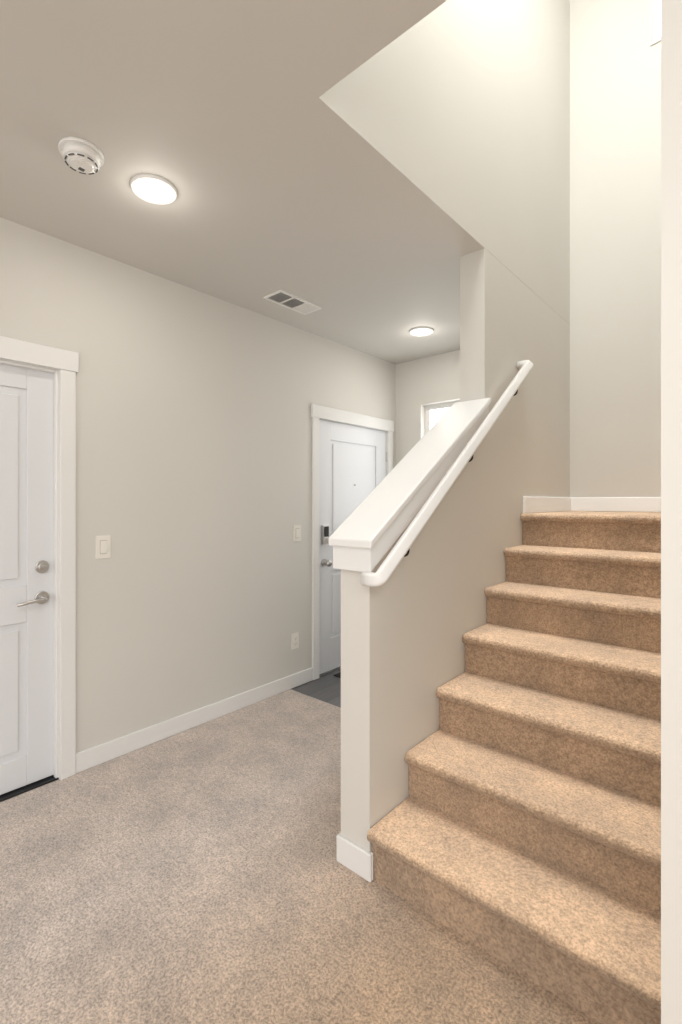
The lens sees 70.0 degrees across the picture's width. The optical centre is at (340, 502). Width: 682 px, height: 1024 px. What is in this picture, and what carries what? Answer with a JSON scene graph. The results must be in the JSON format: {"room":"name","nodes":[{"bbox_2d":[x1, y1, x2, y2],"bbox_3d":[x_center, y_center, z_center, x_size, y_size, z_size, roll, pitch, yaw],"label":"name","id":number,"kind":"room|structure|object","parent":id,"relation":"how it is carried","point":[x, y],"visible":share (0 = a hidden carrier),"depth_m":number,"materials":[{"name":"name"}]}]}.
{"room":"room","nodes":[
{"label":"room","id":0,"kind":"room"},
{"bbox_2d":[0,217,395,752],"bbox_3d":[-1.979,-0.115,1.877,0.150,2.990,7.730,0,0,41],"label":"wall","id":1,"kind":"structure","parent":0,"point":[193,458],"depth_m":2.92,"materials":[{"name":"paint"}]},
{"bbox_2d":[0,364,53,794],"bbox_3d":[-1.689,0.357,2.126,0.114,2.018,0.813,0,0,41],"label":"door","id":2,"kind":"structure","parent":1,"relation":"in","point":[26,576],"depth_m":2.35,"materials":[{"name":"white wood"}]},
{"bbox_2d":[0,775,58,801],"bbox_3d":[-1.730,1.376,2.162,0.150,0.008,0.819,0,0,41],"label":"threshold","id":3,"kind":"object","parent":1,"relation":"in","point":[26,788],"depth_m":2.34,"materials":[{"name":"grey metal"}]},
{"bbox_2d":[0,336,78,779],"bbox_3d":[-1.722,0.311,2.155,0.173,2.138,0.989,0,0,41],"label":"door frame","id":4,"kind":"structure","parent":1,"relation":"attached to","point":[62,365],"depth_m":2.42,"materials":[{"name":"white wood"}]},
{"bbox_2d":[96,535,110,558],"bbox_3d":[-1.259,0.238,2.580,0.012,0.120,0.074,0,0,41],"label":"switch","id":5,"kind":"object","parent":1,"relation":"attached to","point":[103,546],"visible":1,"depth_m":2.58,"materials":[{"name":"white plastic"}]},
{"bbox_2d":[76,667,312,772],"bbox_3d":[-0.786,1.330,3.121,0.013,0.100,1.719,0,0,41],"label":"baseboard","id":6,"kind":"structure","parent":1,"relation":"attached to","point":[99,754],"depth_m":2.92,"materials":[{"name":"white wood"}]},
{"bbox_2d":[291,632,298,649],"bbox_3d":[-0.342,1.037,3.635,0.009,0.115,0.070,0,0,41],"label":"outlet","id":7,"kind":"object","parent":1,"relation":"attached to","point":[294,640],"visible":1,"depth_m":3.63,"materials":[{"name":"white plastic"}]},
{"bbox_2d":[293,525,300,540],"bbox_3d":[-0.326,0.233,3.650,0.012,0.120,0.074,0,0,41],"label":"light switch","id":8,"kind":"object","parent":1,"relation":"attached to","point":[296,532],"visible":1,"depth_m":3.64,"materials":[{"name":"white plastic"}]},
{"bbox_2d":[319,666,340,677],"bbox_3d":[0.068,1.376,4.223,0.154,0.016,0.920,0,0,41],"label":"threshold","id":9,"kind":"object","parent":1,"relation":"in","point":[329,672],"depth_m":3.93,"materials":[{"name":"grey metal"}]},
{"bbox_2d":[311,404,393,679],"bbox_3d":[0.075,0.311,4.217,0.173,2.138,1.090,0,0,41],"label":"door frame","id":10,"kind":"structure","parent":1,"relation":"attached to","point":[320,412],"depth_m":3.80,"materials":[{"name":"white wood"}]},
{"bbox_2d":[319,420,386,673],"bbox_3d":[0.134,0.356,4.173,0.123,2.016,0.924,0,0,41],"label":"front door","id":11,"kind":"structure","parent":1,"relation":"in","point":[352,466],"depth_m":4.01,"materials":[{"name":"white wood"}]},
{"bbox_2d":[0,0,484,363],"bbox_3d":[0.339,-1.460,-0.143,6.000,0.300,7.430,0,0,41],"label":"ceiling","id":12,"kind":"structure","parent":0,"point":[250,144],"depth_m":1.88,"materials":[{"name":"paint"}]},
{"bbox_2d":[58,137,103,174],"bbox_3d":[-0.970,-1.282,1.820,0.152,0.057,0.152,0,0,41],"label":"smoke detector","id":13,"kind":"object","parent":12,"relation":"attached to","point":[82,156],"visible":1,"depth_m":1.78,"materials":[{"name":"white plastic"}]},
{"bbox_2d":[129,174,177,204],"bbox_3d":[-0.781,-1.302,2.035,0.190,0.016,0.190,0,0,41],"label":"recessed light","id":14,"kind":"object","parent":12,"relation":"in","point":[154,189],"visible":0.98,"depth_m":2.02,"materials":[{"name":"white plastic"}]},
{"bbox_2d":[263,290,321,314],"bbox_3d":[-0.312,-1.306,3.194,0.165,0.008,0.370,0,0,41],"label":"ceiling vent","id":15,"kind":"object","parent":12,"relation":"in","point":[291,301],"visible":1,"depth_m":3.18,"materials":[{"name":"white plastic"}]},
{"bbox_2d":[409,326,433,335],"bbox_3d":[0.615,-1.302,3.724,0.190,0.016,0.190,0,0,41],"label":"recessed light","id":16,"kind":"object","parent":12,"relation":"in","point":[421,331],"visible":1,"depth_m":3.69,"materials":[{"name":"white plastic"}]},
{"bbox_2d":[0,689,598,1023],"bbox_3d":[0.339,1.440,-0.143,6.000,0.120,7.430,0,0,41],"label":"floor","id":17,"kind":"structure","parent":0,"point":[199,874],"depth_m":1.66,"materials":[{"name":"beige carpet"}]},
{"bbox_2d":[367,511,660,1023],"bbox_3d":[1.252,0.723,2.369,0.948,1.313,2.437,0,0,41],"label":"stairs","id":18,"kind":"structure","parent":17,"relation":"on","point":[518,829],"depth_m":1.76,"materials":[{"name":"carpet"}]},
{"bbox_2d":[291,669,340,707],"bbox_3d":[0.604,1.442,3.646,1.420,0.116,1.370,0,0,41],"label":"floor","id":19,"kind":"structure","parent":0,"point":[326,688],"depth_m":3.59,"materials":[{"name":"grey tile"}]},
{"bbox_2d":[319,0,569,852],"bbox_3d":[0.758,-1.320,2.636,0.140,5.400,2.690,0,0,41],"label":"wall","id":20,"kind":"structure","parent":0,"point":[458,111],"depth_m":2.45,"materials":[{"name":"paint"}]},
{"bbox_2d":[336,832,366,867],"bbox_3d":[0.785,1.330,2.782,0.013,0.100,2.433,0,0,41],"label":"baseboard","id":21,"kind":"structure","parent":20,"relation":"attached to","point":[355,858],"depth_m":1.84,"materials":[{"name":"white wood"}]},
{"bbox_2d":[329,398,490,548],"bbox_3d":[0.359,-0.184,2.178,0.208,0.701,1.005,0,0,41],"label":"wall cap","id":22,"kind":"object","parent":20,"relation":"on","point":[370,519],"visible":1,"depth_m":2.05,"materials":[{"name":"white wood"}]},
{"bbox_2d":[333,406,488,571],"bbox_3d":[0.363,-0.126,2.183,0.182,0.759,0.991,0,0,41],"label":"skirt","id":23,"kind":"object","parent":20,"relation":"attached to","point":[357,559],"visible":0.52,"depth_m":1.88,"materials":[{"name":"white wood"}]},
{"bbox_2d":[361,360,532,586],"bbox_3d":[0.595,-0.260,2.271,0.091,1.118,1.495,0,0,41],"label":"handrail","id":24,"kind":"object","parent":20,"relation":"attached to","point":[400,550],"visible":1,"depth_m":2.02,"materials":[{"name":"white wood"}]},
{"bbox_2d":[523,496,571,512],"bbox_3d":[1.387,0.016,3.242,0.013,0.100,0.910,0,0,41],"label":"baseboard","id":25,"kind":"structure","parent":20,"relation":"attached to","point":[530,504],"depth_m":3.18,"materials":[{"name":"white wood"}]},
{"bbox_2d":[396,0,660,497],"bbox_3d":[2.886,-1.395,2.665,6.150,5.550,0.150,0,0,41],"label":"wall","id":26,"kind":"structure","parent":0,"point":[615,253],"depth_m":3.43,"materials":[{"name":"paint"}]},
{"bbox_2d":[425,401,459,433],"bbox_3d":[1.018,-0.255,4.265,0.670,1.270,0.132,0,0,41],"label":"window","id":27,"kind":"structure","parent":26,"relation":"in","point":[434,413],"depth_m":4.45,"materials":[{"name":"white glass"}]},
{"bbox_2d":[572,497,660,511],"bbox_3d":[2.049,0.016,3.284,0.954,0.100,0.016,0,0,41],"label":"baseboard","id":28,"kind":"structure","parent":26,"relation":"attached to","point":[607,504],"depth_m":3.39,"materials":[{"name":"white wood"}]},
{"bbox_2d":[650,0,660,45],"bbox_3d":[2.273,-3.390,3.171,0.420,0.660,0.132,0,0,41],"label":"window","id":29,"kind":"structure","parent":26,"relation":"in","point":[656,21],"depth_m":3.31,"materials":[{"name":"white plastic"}]},
{"bbox_2d":[661,0,681,1023],"bbox_3d":[1.502,-1.320,0.110,4.580,5.400,0.140,0,0,41],"label":"wall","id":30,"kind":"structure","parent":0,"point":[671,511],"depth_m":0.83,"materials":[{"name":"paint"}]}
]}

